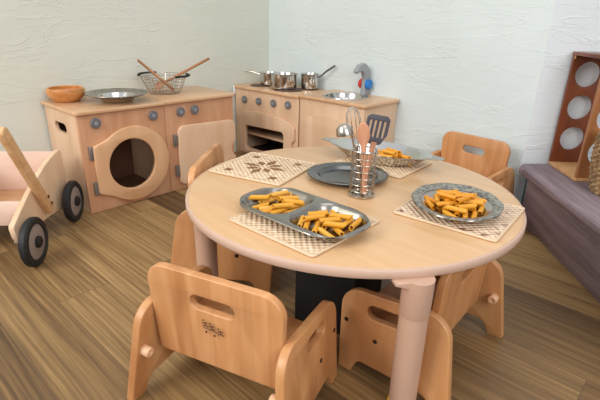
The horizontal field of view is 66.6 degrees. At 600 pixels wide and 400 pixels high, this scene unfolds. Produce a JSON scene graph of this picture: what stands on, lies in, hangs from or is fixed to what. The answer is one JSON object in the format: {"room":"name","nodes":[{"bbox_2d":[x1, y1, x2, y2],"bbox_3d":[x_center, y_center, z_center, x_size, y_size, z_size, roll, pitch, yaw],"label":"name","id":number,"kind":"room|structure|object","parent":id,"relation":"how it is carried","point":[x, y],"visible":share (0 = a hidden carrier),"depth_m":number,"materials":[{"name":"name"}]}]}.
{"room":"children's room","nodes":[
{"label":"children's room","id":0,"kind":"room"},
{"bbox_2d":[0,0,268,151],"bbox_3d":[-1.649,-1.021,1.241,0.100,2.500,4.200,20,28,39],"label":"wall","id":1,"kind":"structure","parent":0,"point":[89,44],"depth_m":2.17,"materials":[{"name":"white paint"}]},
{"bbox_2d":[0,151,599,399],"bbox_3d":[0.495,0.487,1.054,4.320,0.060,6.100,20,28,39],"label":"floor","id":2,"kind":"structure","parent":0,"point":[66,320],"depth_m":1.26,"materials":[{"name":"brown wood"}]},
{"bbox_2d":[0,127,83,266],"bbox_3d":[-1.095,-0.068,1.620,0.430,0.475,0.534,-1,22,-6],"label":"cart","id":3,"kind":"object","parent":2,"relation":"on","point":[33,185],"visible":1,"depth_m":1.64,"materials":[{"name":"brown wood"}]},
{"bbox_2d":[41,96,170,213],"bbox_3d":[-0.874,-0.234,2.100,0.354,0.437,0.401,20,28,39],"label":"washing machine","id":4,"kind":"object","parent":2,"relation":"on","point":[118,155],"visible":0.97,"depth_m":1.98,"materials":[{"name":"brown wood"}]},
{"bbox_2d":[45,85,85,102],"bbox_3d":[-1.024,-0.463,1.998,0.158,0.058,0.158,20,28,39],"label":"wooden bowl","id":5,"kind":"object","parent":4,"relation":"on","point":[63,93],"visible":1,"depth_m":1.95,"materials":[{"name":"brown wood"}]},
{"bbox_2d":[41,96,164,115],"bbox_3d":[-0.870,-0.430,2.023,0.351,0.016,0.401,20,28,39],"label":"countertop","id":6,"kind":"structure","parent":4,"relation":"on","point":[87,105],"depth_m":1.94,"materials":[{"name":"brown wood"}]},
{"bbox_2d":[84,88,147,102],"bbox_3d":[-0.811,-0.458,2.025,0.265,0.039,0.265,11,24,23],"label":"metal plate","id":7,"kind":"object","parent":4,"relation":"on","point":[109,95],"visible":1,"depth_m":2.05,"materials":[{"name":"grey metal"}]},
{"bbox_2d":[142,85,235,191],"bbox_3d":[-0.597,-0.338,2.378,0.354,0.437,0.406,20,28,39],"label":"base cabinet","id":8,"kind":"object","parent":2,"relation":"on","point":[197,118],"visible":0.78,"depth_m":2.22,"materials":[{"name":"brown wood"}]},
{"bbox_2d":[142,85,233,104],"bbox_3d":[-0.593,-0.533,2.301,0.351,0.016,0.406,20,28,39],"label":"countertop","id":9,"kind":"structure","parent":8,"relation":"on","point":[188,93],"depth_m":2.24,"materials":[{"name":"brown wood"}]},
{"bbox_2d":[137,71,189,94],"bbox_3d":[-0.673,-0.578,2.259,0.251,0.093,0.228,20,28,39],"label":"wire basket","id":10,"kind":"object","parent":9,"relation":"on","point":[163,91],"visible":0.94,"depth_m":2.23,"materials":[{"name":"silver metal"}]},
{"bbox_2d":[137,59,173,90],"bbox_3d":[-0.697,-0.604,2.211,0.172,0.149,0.039,2,22,1],"label":"wooden spatula","id":11,"kind":"object","parent":10,"relation":"in","point":[138,60],"visible":0.89,"depth_m":2.20,"materials":[{"name":"brown wood"}]},
{"bbox_2d":[155,57,209,88],"bbox_3d":[-0.588,-0.629,2.268,0.284,0.161,0.016,2,22,0],"label":"wooden spoon","id":12,"kind":"object","parent":10,"relation":"in","point":[208,58],"visible":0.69,"depth_m":2.26,"materials":[{"name":"brown wood"}]},
{"bbox_2d":[171,143,272,292],"bbox_3d":[-0.226,0.030,1.558,0.335,0.382,0.448,3,22,4],"label":"chair","id":13,"kind":"object","parent":2,"relation":"on","point":[232,265],"visible":0.16,"depth_m":1.39,"materials":[{"name":"brown wood"}]},
{"bbox_2d":[127,262,336,399],"bbox_3d":[-0.142,0.280,1.002,0.393,0.335,0.294,11,24,23],"label":"chair","id":14,"kind":"object","parent":2,"relation":"on","point":[245,331],"visible":1,"depth_m":0.92,"materials":[{"name":"brown wood"}]},
{"bbox_2d":[233,82,326,153],"bbox_3d":[-0.114,-0.465,2.746,0.537,0.423,0.292,20,28,39],"label":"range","id":15,"kind":"object","parent":2,"relation":"on","point":[267,118],"visible":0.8,"depth_m":2.64,"materials":[{"name":"brown wood"}]},
{"bbox_2d":[246,70,275,85],"bbox_3d":[-0.216,-0.744,2.764,0.207,0.076,0.118,20,28,39],"label":"saucepan","id":16,"kind":"object","parent":15,"relation":"on","point":[265,76],"visible":0.67,"depth_m":2.70,"materials":[{"name":"silver metal"}]},
{"bbox_2d":[247,127,282,142],"bbox_3d":[-0.111,-0.397,2.782,0.495,0.014,0.220,20,28,39],"label":"shelf","id":17,"kind":"object","parent":15,"relation":"attached to","point":[265,133],"depth_m":2.78,"materials":[{"name":"brown wood"}]},
{"bbox_2d":[234,82,326,98],"bbox_3d":[-0.108,-0.649,2.674,0.537,0.016,0.288,20,28,39],"label":"countertop","id":18,"kind":"structure","parent":15,"relation":"on","point":[269,90],"depth_m":2.58,"materials":[{"name":"brown wood"}]},
{"bbox_2d":[270,72,297,89],"bbox_3d":[-0.079,-0.681,2.606,0.180,0.083,0.154,-5,23,-16],"label":"saucepan","id":19,"kind":"object","parent":15,"relation":"on","point":[279,80],"visible":1,"depth_m":2.55,"materials":[{"name":"silver metal"}]},
{"bbox_2d":[300,65,335,88],"bbox_3d":[0.090,-0.699,2.586,0.198,0.138,0.111,20,28,39],"label":"saucepan","id":20,"kind":"object","parent":15,"relation":"on","point":[309,80],"visible":1,"depth_m":2.58,"materials":[{"name":"silver metal"}]},
{"bbox_2d":[295,271,381,334],"bbox_3d":[0.118,0.192,1.305,0.184,0.285,0.230,13,25,27],"label":"storage box","id":21,"kind":"object","parent":2,"relation":"on","point":[311,289],"visible":0.22,"depth_m":1.24,"materials":[{"name":"black plastic"}]},
{"bbox_2d":[299,63,399,146],"bbox_3d":[0.249,-0.414,2.416,0.432,0.592,0.302,20,28,39],"label":"sink","id":22,"kind":"object","parent":2,"relation":"on","point":[321,113],"visible":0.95,"depth_m":2.34,"materials":[{"name":"brown wood"}]},
{"bbox_2d":[323,92,368,99],"bbox_3d":[0.238,-0.519,2.398,0.242,0.058,0.242,20,28,39],"label":"basin","id":23,"kind":"object","parent":22,"relation":"in","point":[329,95],"depth_m":2.47,"materials":[{"name":"silver metal"}]},
{"bbox_2d":[299,90,399,108],"bbox_3d":[0.252,-0.528,2.371,0.431,0.016,0.302,20,28,39],"label":"countertop","id":24,"kind":"structure","parent":22,"relation":"on","point":[373,101],"depth_m":2.28,"materials":[{"name":"brown wood"}]},
{"bbox_2d":[354,63,372,95],"bbox_3d":[0.323,-0.629,2.385,0.064,0.166,0.124,20,28,39],"label":"faucet","id":25,"kind":"object","parent":24,"relation":"on","point":[364,83],"depth_m":2.39,"materials":[{"name":"grey"}]},
{"bbox_2d":[185,146,526,399],"bbox_3d":[0.137,0.134,1.344,0.901,0.363,0.901,20,28,39],"label":"round table","id":26,"kind":"object","parent":2,"relation":"on","point":[408,252],"visible":0.57,"depth_m":0.98,"materials":[{"name":"brown wood"}]},
{"bbox_2d":[208,152,315,185],"bbox_3d":[-0.112,-0.102,1.420,0.251,0.006,0.241,12,24,25],"label":"placemat","id":27,"kind":"object","parent":26,"relation":"on","point":[252,166],"visible":1,"depth_m":1.40,"materials":[{"name":"beige fabric"}]},
{"bbox_2d":[229,211,378,256],"bbox_3d":[0.011,0.047,1.057,0.258,0.006,0.244,20,28,38],"label":"placemat","id":28,"kind":"object","parent":26,"relation":"on","point":[307,245],"visible":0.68,"depth_m":0.98,"materials":[{"name":"beige"}]},
{"bbox_2d":[240,188,370,242],"bbox_3d":[0.004,0.029,1.057,0.334,0.023,0.178,20,28,38],"label":"serving tray","id":29,"kind":"object","parent":28,"relation":"on","point":[290,219],"visible":0.7,"depth_m":1.04,"materials":[{"name":"silver metal"}]},
{"bbox_2d":[248,195,271,199],"bbox_3d":[-0.098,-0.006,1.113,0.056,0.015,0.012,2,22,2],"label":"penne","id":30,"kind":"object","parent":29,"relation":"in","point":[252,197],"visible":1,"depth_m":1.11,"materials":[{"name":"orange food"}]},
{"bbox_2d":[252,202,268,209],"bbox_3d":[-0.095,0.016,1.090,0.056,0.012,0.012,-14,26,-33],"label":"penne","id":31,"kind":"object","parent":29,"relation":"in","point":[267,203],"visible":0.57,"depth_m":1.09,"materials":[{"name":"orange"}]},
{"bbox_2d":[259,206,269,209],"bbox_3d":[-0.071,0.019,1.083,0.056,0.012,0.012,-5,23,-15],"label":"penne","id":32,"kind":"object","parent":29,"relation":"in","point":[260,207],"visible":0.43,"depth_m":1.07,"materials":[{"name":"orange"}]},
{"bbox_2d":[256,208,275,215],"bbox_3d":[-0.079,0.027,1.063,0.056,0.012,0.012,-11,25,-29],"label":"penne","id":33,"kind":"object","parent":29,"relation":"in","point":[268,209],"visible":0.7,"depth_m":1.06,"materials":[{"name":"orange"}]},
{"bbox_2d":[258,197,277,203],"bbox_3d":[-0.075,0.000,1.130,0.056,0.012,0.012,-13,26,-32],"label":"penne","id":34,"kind":"object","parent":29,"relation":"in","point":[272,199],"visible":0.66,"depth_m":1.12,"materials":[{"name":"orange"}]},
{"bbox_2d":[268,208,287,213],"bbox_3d":[-0.050,0.027,1.065,0.056,0.012,0.012,-18,29,-40],"label":"penne","id":35,"kind":"object","parent":29,"relation":"in","point":[280,210],"visible":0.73,"depth_m":1.06,"materials":[{"name":"orange food"}]},
{"bbox_2d":[269,190,289,196],"bbox_3d":[-0.050,-0.016,1.140,0.057,0.013,0.012,-11,25,-28],"label":"penne","id":36,"kind":"object","parent":29,"relation":"in","point":[284,192],"visible":0.97,"depth_m":1.13,"materials":[{"name":"orange food"}]},
{"bbox_2d":[270,202,293,208],"bbox_3d":[-0.042,0.013,1.067,0.056,0.013,0.012,-6,23,-18],"label":"penne","id":37,"kind":"object","parent":29,"relation":"in","point":[289,204],"visible":1,"depth_m":1.06,"materials":[{"name":"orange"}]},
{"bbox_2d":[276,195,298,200],"bbox_3d":[-0.030,-0.004,1.112,0.056,0.015,0.012,-4,22,-13],"label":"penne","id":38,"kind":"object","parent":29,"relation":"in","point":[279,198],"visible":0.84,"depth_m":1.11,"materials":[{"name":"orange"}]},
{"bbox_2d":[281,198,303,204],"bbox_3d":[-0.018,0.004,1.092,0.056,0.014,0.012,4,22,6],"label":"penne","id":39,"kind":"object","parent":29,"relation":"in","point":[284,200],"visible":0.92,"depth_m":1.09,"materials":[{"name":"orange"}]},
{"bbox_2d":[287,203,305,209],"bbox_3d":[-0.009,0.015,1.098,0.056,0.012,0.012,-7,23,-20],"label":"penne","id":40,"kind":"object","parent":29,"relation":"in","point":[294,206],"visible":0.62,"depth_m":1.09,"materials":[{"name":"orange"}]},
{"bbox_2d":[297,215,303,226],"bbox_3d":[0.003,0.049,1.013,0.012,0.012,0.056,5,22,9],"label":"penne","id":41,"kind":"object","parent":29,"relation":"in","point":[300,223],"visible":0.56,"depth_m":1.00,"materials":[{"name":"orange food"}]},
{"bbox_2d":[303,221,310,229],"bbox_3d":[0.014,0.056,0.996,0.012,0.012,0.056,4,22,7],"label":"penne","id":42,"kind":"object","parent":29,"relation":"in","point":[307,223],"visible":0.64,"depth_m":0.99,"materials":[{"name":"orange"}]},
{"bbox_2d":[301,213,324,221],"bbox_3d":[0.029,0.038,1.008,0.057,0.013,0.012,-8,24,-23],"label":"penne","id":43,"kind":"object","parent":29,"relation":"in","point":[315,216],"visible":0.93,"depth_m":1.00,"materials":[{"name":"orange food"}]},
{"bbox_2d":[312,221,320,232],"bbox_3d":[0.035,0.062,0.984,0.012,0.012,0.056,7,22,13],"label":"penne","id":44,"kind":"object","parent":29,"relation":"in","point":[318,223],"visible":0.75,"depth_m":0.98,"materials":[{"name":"orange food"}]},
{"bbox_2d":[308,210,329,215],"bbox_3d":[0.043,0.031,1.029,0.056,0.014,0.012,-5,23,-17],"label":"penne","id":45,"kind":"object","parent":29,"relation":"in","point":[326,212],"visible":0.82,"depth_m":1.02,"materials":[{"name":"orange food"}]},
{"bbox_2d":[318,227,333,236],"bbox_3d":[0.056,0.072,0.959,0.012,0.012,0.056,-10,25,-27],"label":"penne","id":46,"kind":"object","parent":29,"relation":"in","point":[321,230],"visible":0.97,"depth_m":0.96,"materials":[{"name":"orange"}]},
{"bbox_2d":[319,216,341,223],"bbox_3d":[0.067,0.044,0.998,0.056,0.013,0.012,-6,23,-18],"label":"penne","id":47,"kind":"object","parent":29,"relation":"in","point":[334,219],"visible":0.94,"depth_m":0.99,"materials":[{"name":"orange food"}]},
{"bbox_2d":[321,221,347,227],"bbox_3d":[0.074,0.052,0.976,0.056,0.013,0.012,6,22,11],"label":"penne","id":48,"kind":"object","parent":29,"relation":"in","point":[326,223],"visible":1,"depth_m":0.97,"materials":[{"name":"orange food"}]},
{"bbox_2d":[331,227,344,235],"bbox_3d":[0.080,0.065,0.979,0.012,0.012,0.056,-8,23,-20],"label":"penne","id":49,"kind":"object","parent":29,"relation":"in","point":[338,231],"visible":0.59,"depth_m":0.97,"materials":[{"name":"orange food"}]},
{"bbox_2d":[328,213,352,219],"bbox_3d":[0.090,0.036,1.018,0.057,0.013,0.012,5,22,9],"label":"penne","id":50,"kind":"object","parent":29,"relation":"in","point":[342,216],"visible":0.94,"depth_m":1.01,"materials":[{"name":"orange food"}]},
{"bbox_2d":[340,217,353,229],"bbox_3d":[0.103,0.051,1.014,0.012,0.012,0.056,16,26,33],"label":"penne","id":51,"kind":"object","parent":29,"relation":"in","point":[350,221],"visible":0.62,"depth_m":1.01,"materials":[{"name":"orange food"}]},
{"bbox_2d":[349,217,361,230],"bbox_3d":[0.122,0.054,1.009,0.012,0.012,0.056,13,24,26],"label":"penne","id":52,"kind":"object","parent":29,"relation":"in","point":[358,221],"visible":0.99,"depth_m":1.00,"materials":[{"name":"orange food"}]},
{"bbox_2d":[307,162,387,185],"bbox_3d":[0.140,-0.073,1.350,0.240,0.017,0.212,1,22,0],"label":"steel plate","id":53,"kind":"object","parent":26,"relation":"on","point":[337,173],"visible":0.76,"depth_m":1.36,"materials":[{"name":"grey metal"}]},
{"bbox_2d":[348,146,377,199],"bbox_3d":[0.166,-0.073,1.202,0.070,0.127,0.070,20,28,39],"label":"utensil caddy","id":54,"kind":"object","parent":26,"relation":"on","point":[356,193],"visible":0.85,"depth_m":1.19,"materials":[{"name":"silver metal"}]},
{"bbox_2d":[336,123,361,189],"bbox_3d":[0.128,-0.106,1.185,0.081,0.190,0.045,-11,25,-28],"label":"ladle","id":55,"kind":"object","parent":54,"relation":"in","point":[343,130],"visible":0.99,"depth_m":1.14,"materials":[{"name":"silver metal"}]},
{"bbox_2d":[336,123,353,136],"bbox_3d":[0.111,-0.178,1.146,0.045,0.027,0.045,-19,22,-11],"label":"ladle bowl","id":56,"kind":"object","parent":55,"relation":"on","point":[343,130],"depth_m":1.13,"materials":[{"name":"silver metal"}]},
{"bbox_2d":[346,107,360,176],"bbox_3d":[0.141,-0.147,1.196,0.050,0.192,0.039,-2,22,-8],"label":"whisk","id":57,"kind":"object","parent":54,"relation":"in","point":[356,148],"visible":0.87,"depth_m":1.17,"materials":[{"name":"silver metal"}]},
{"bbox_2d":[357,122,369,194],"bbox_3d":[0.161,-0.102,1.167,0.041,0.197,0.018,-9,24,-25],"label":"wooden spoon","id":58,"kind":"object","parent":54,"relation":"in","point":[363,132],"visible":0.95,"depth_m":1.15,"materials":[{"name":"brown wood"}]},
{"bbox_2d":[361,114,390,192],"bbox_3d":[0.195,-0.120,1.198,0.070,0.211,0.018,-5,23,-17],"label":"slotted turner","id":59,"kind":"object","parent":54,"relation":"in","point":[373,141],"visible":0.83,"depth_m":1.18,"materials":[{"name":"dark gray plastic"}]},
{"bbox_2d":[335,156,431,178],"bbox_3d":[0.276,-0.126,1.505,0.244,0.006,0.226,18,27,36],"label":"placemat","id":60,"kind":"object","parent":26,"relation":"on","point":[393,171],"visible":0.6,"depth_m":1.44,"materials":[{"name":"beige fabric"}]},
{"bbox_2d":[322,137,444,166],"bbox_3d":[0.261,-0.153,1.507,0.428,0.040,0.180,15,25,30],"label":"oval dish","id":61,"kind":"object","parent":60,"relation":"on","point":[345,145],"visible":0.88,"depth_m":1.50,"materials":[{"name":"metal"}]},
{"bbox_2d":[378,154,393,156],"bbox_3d":[0.276,-0.141,1.472,0.056,0.014,0.012,15,26,31],"label":"penne","id":62,"kind":"object","parent":61,"relation":"in","point":[385,155],"visible":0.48,"depth_m":1.47,"materials":[{"name":"orange food"}]},
{"bbox_2d":[382,149,397,155],"bbox_3d":[0.290,-0.153,1.472,0.012,0.012,0.056,-18,29,-41],"label":"penne","id":63,"kind":"object","parent":61,"relation":"in","point":[383,150],"visible":1,"depth_m":1.47,"materials":[{"name":"orange food"}]},
{"bbox_2d":[386,148,401,154],"bbox_3d":[0.306,-0.160,1.488,0.012,0.013,0.056,-16,27,-36],"label":"penne","id":64,"kind":"object","parent":61,"relation":"in","point":[390,149],"visible":0.74,"depth_m":1.48,"materials":[{"name":"orange"}]},
{"bbox_2d":[397,154,411,158],"bbox_3d":[0.334,-0.140,1.474,0.056,0.014,0.012,20,28,38],"label":"penne","id":65,"kind":"object","parent":61,"relation":"in","point":[400,155],"visible":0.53,"depth_m":1.47,"materials":[{"name":"orange"}]},
{"bbox_2d":[393,199,524,241],"bbox_3d":[0.398,0.025,1.135,0.248,0.006,0.248,17,27,34],"label":"placemat","id":66,"kind":"object","parent":26,"relation":"on","point":[492,230],"visible":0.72,"depth_m":1.06,"materials":[{"name":"beige"}]},
{"bbox_2d":[411,183,503,221],"bbox_3d":[0.386,0.010,1.128,0.218,0.025,0.249,8,23,16],"label":"plate","id":67,"kind":"object","parent":66,"relation":"on","point":[493,205],"visible":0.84,"depth_m":1.13,"materials":[{"name":"silver metal"}]},
{"bbox_2d":[425,198,434,209],"bbox_3d":[0.323,0.011,1.131,0.012,0.012,0.056,-1,22,-5],"label":"penne","id":68,"kind":"object","parent":67,"relation":"on","point":[429,203],"visible":0.98,"depth_m":1.12,"materials":[{"name":"orange"}]},
{"bbox_2d":[424,195,436,204],"bbox_3d":[0.332,0.000,1.158,0.012,0.012,0.056,-11,25,-27],"label":"penne","id":69,"kind":"object","parent":67,"relation":"on","point":[425,196],"visible":0.67,"depth_m":1.15,"materials":[{"name":"orange"}]},
{"bbox_2d":[434,194,439,202],"bbox_3d":[0.340,-0.003,1.134,0.012,0.012,0.056,6,22,11],"label":"penne","id":70,"kind":"object","parent":67,"relation":"on","point":[436,197],"visible":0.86,"depth_m":1.13,"materials":[{"name":"orange"}]},
{"bbox_2d":[436,201,456,206],"bbox_3d":[0.354,0.009,1.105,0.056,0.013,0.012,-1,22,-6],"label":"penne","id":71,"kind":"object","parent":67,"relation":"on","point":[440,203],"visible":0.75,"depth_m":1.10,"materials":[{"name":"orange"}]},
{"bbox_2d":[436,189,459,194],"bbox_3d":[0.369,-0.018,1.140,0.056,0.013,0.012,8,23,15],"label":"penne","id":72,"kind":"object","parent":67,"relation":"on","point":[446,191],"visible":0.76,"depth_m":1.13,"materials":[{"name":"orange food"}]},
{"bbox_2d":[437,191,459,199],"bbox_3d":[0.364,-0.010,1.120,0.056,0.014,0.012,19,28,38],"label":"penne","id":73,"kind":"object","parent":67,"relation":"on","point":[439,193],"visible":0.88,"depth_m":1.12,"materials":[{"name":"orange food"}]},
{"bbox_2d":[442,209,458,222],"bbox_3d":[0.352,0.037,1.068,0.012,0.012,0.056,-6,23,-18],"label":"penne","id":74,"kind":"object","parent":67,"relation":"on","point":[445,212],"visible":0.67,"depth_m":1.07,"materials":[{"name":"orange"}]},
{"bbox_2d":[443,205,467,212],"bbox_3d":[0.365,0.021,1.075,0.057,0.013,0.012,13,25,27],"label":"penne","id":75,"kind":"object","parent":67,"relation":"on","point":[447,207],"visible":1,"depth_m":1.07,"materials":[{"name":"orange food"}]},
{"bbox_2d":[454,196,470,203],"bbox_3d":[0.390,-0.001,1.098,0.056,0.013,0.012,-16,27,-37],"label":"penne","id":76,"kind":"object","parent":67,"relation":"on","point":[465,198],"visible":1,"depth_m":1.09,"materials":[{"name":"orange food"}]},
{"bbox_2d":[462,210,467,222],"bbox_3d":[0.387,0.037,1.070,0.012,0.012,0.056,8,23,17],"label":"penne","id":77,"kind":"object","parent":67,"relation":"on","point":[464,215],"visible":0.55,"depth_m":1.06,"materials":[{"name":"orange food"}]},
{"bbox_2d":[455,193,474,198],"bbox_3d":[0.406,-0.010,1.123,0.056,0.014,0.012,1,22,-2],"label":"penne","id":78,"kind":"object","parent":67,"relation":"on","point":[472,196],"visible":0.86,"depth_m":1.12,"materials":[{"name":"orange food"}]},
{"bbox_2d":[456,203,476,208],"bbox_3d":[0.395,0.016,1.089,0.056,0.013,0.012,-5,23,-15],"label":"penne","id":79,"kind":"object","parent":67,"relation":"on","point":[466,206],"visible":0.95,"depth_m":1.09,"materials":[{"name":"orange"}]},
{"bbox_2d":[461,200,483,205],"bbox_3d":[0.420,0.005,1.118,0.056,0.013,0.012,6,22,12],"label":"penne","id":80,"kind":"object","parent":67,"relation":"on","point":[478,202],"visible":0.71,"depth_m":1.11,"materials":[{"name":"orange"}]},
{"bbox_2d":[471,211,477,222],"bbox_3d":[0.407,0.039,1.066,0.012,0.012,0.056,11,24,22],"label":"penne","id":81,"kind":"object","parent":67,"relation":"on","point":[474,213],"visible":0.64,"depth_m":1.06,"materials":[{"name":"orange food"}]},
{"bbox_2d":[470,198,485,202],"bbox_3d":[0.431,0.000,1.131,0.056,0.014,0.012,4,22,6],"label":"penne","id":82,"kind":"object","parent":67,"relation":"on","point":[481,199],"visible":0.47,"depth_m":1.12,"materials":[{"name":"orange"}]},
{"bbox_2d":[477,205,484,214],"bbox_3d":[0.439,0.024,1.106,0.012,0.012,0.056,13,24,26],"label":"penne","id":83,"kind":"object","parent":67,"relation":"on","point":[481,208],"visible":1,"depth_m":1.09,"materials":[{"name":"orange food"}]},
{"bbox_2d":[338,259,503,399],"bbox_3d":[0.328,0.237,1.139,0.294,0.335,0.393,18,27,36],"label":"chair","id":84,"kind":"object","parent":2,"relation":"on","point":[369,319],"visible":0.66,"depth_m":1.06,"materials":[{"name":"brown wood"}]},
{"bbox_2d":[431,131,513,194],"bbox_3d":[0.720,-0.110,2.032,0.294,0.335,0.393,-17,28,-38],"label":"chair","id":85,"kind":"object","parent":2,"relation":"on","point":[492,165],"visible":0.27,"depth_m":2.01,"materials":[{"name":"brown wood"}]},
{"bbox_2d":[519,164,599,302],"bbox_3d":[1.178,0.517,0.630,0.624,0.232,3.140,2,22,2],"label":"bench","id":86,"kind":"object","parent":2,"relation":"on","point":[562,212],"visible":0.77,"depth_m":1.65,"materials":[{"name":"purple wood"}]},
{"bbox_2d":[548,51,599,181],"bbox_3d":[1.160,-0.332,1.806,0.154,0.470,0.236,2,22,2],"label":"crate","id":87,"kind":"object","parent":86,"relation":"on","point":[574,163],"visible":0.93,"depth_m":1.87,"materials":[{"name":"red wood"}]},
{"bbox_2d":[589,131,599,195],"bbox_3d":[1.159,-0.123,1.624,0.226,0.216,0.226,-14,27,-34],"label":"wicker basket","id":88,"kind":"object","parent":86,"relation":"on","point":[594,182],"visible":1,"depth_m":1.64,"materials":[{"name":"wicker"}]},
{"bbox_2d":[269,0,555,194],"bbox_3d":[0.408,-1.354,2.206,1.715,2.500,0.100,20,28,39],"label":"wall","id":89,"kind":"structure","parent":0,"point":[472,67],"depth_m":2.18,"materials":[{"name":"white paint"}]},
{"bbox_2d":[514,0,599,202],"bbox_3d":[2.095,-1.128,1.748,2.200,2.500,0.100,0,22,-4],"label":"wall","id":90,"kind":"structure","parent":0,"point":[575,24],"depth_m":1.88,"materials":[{"name":"white paint"}]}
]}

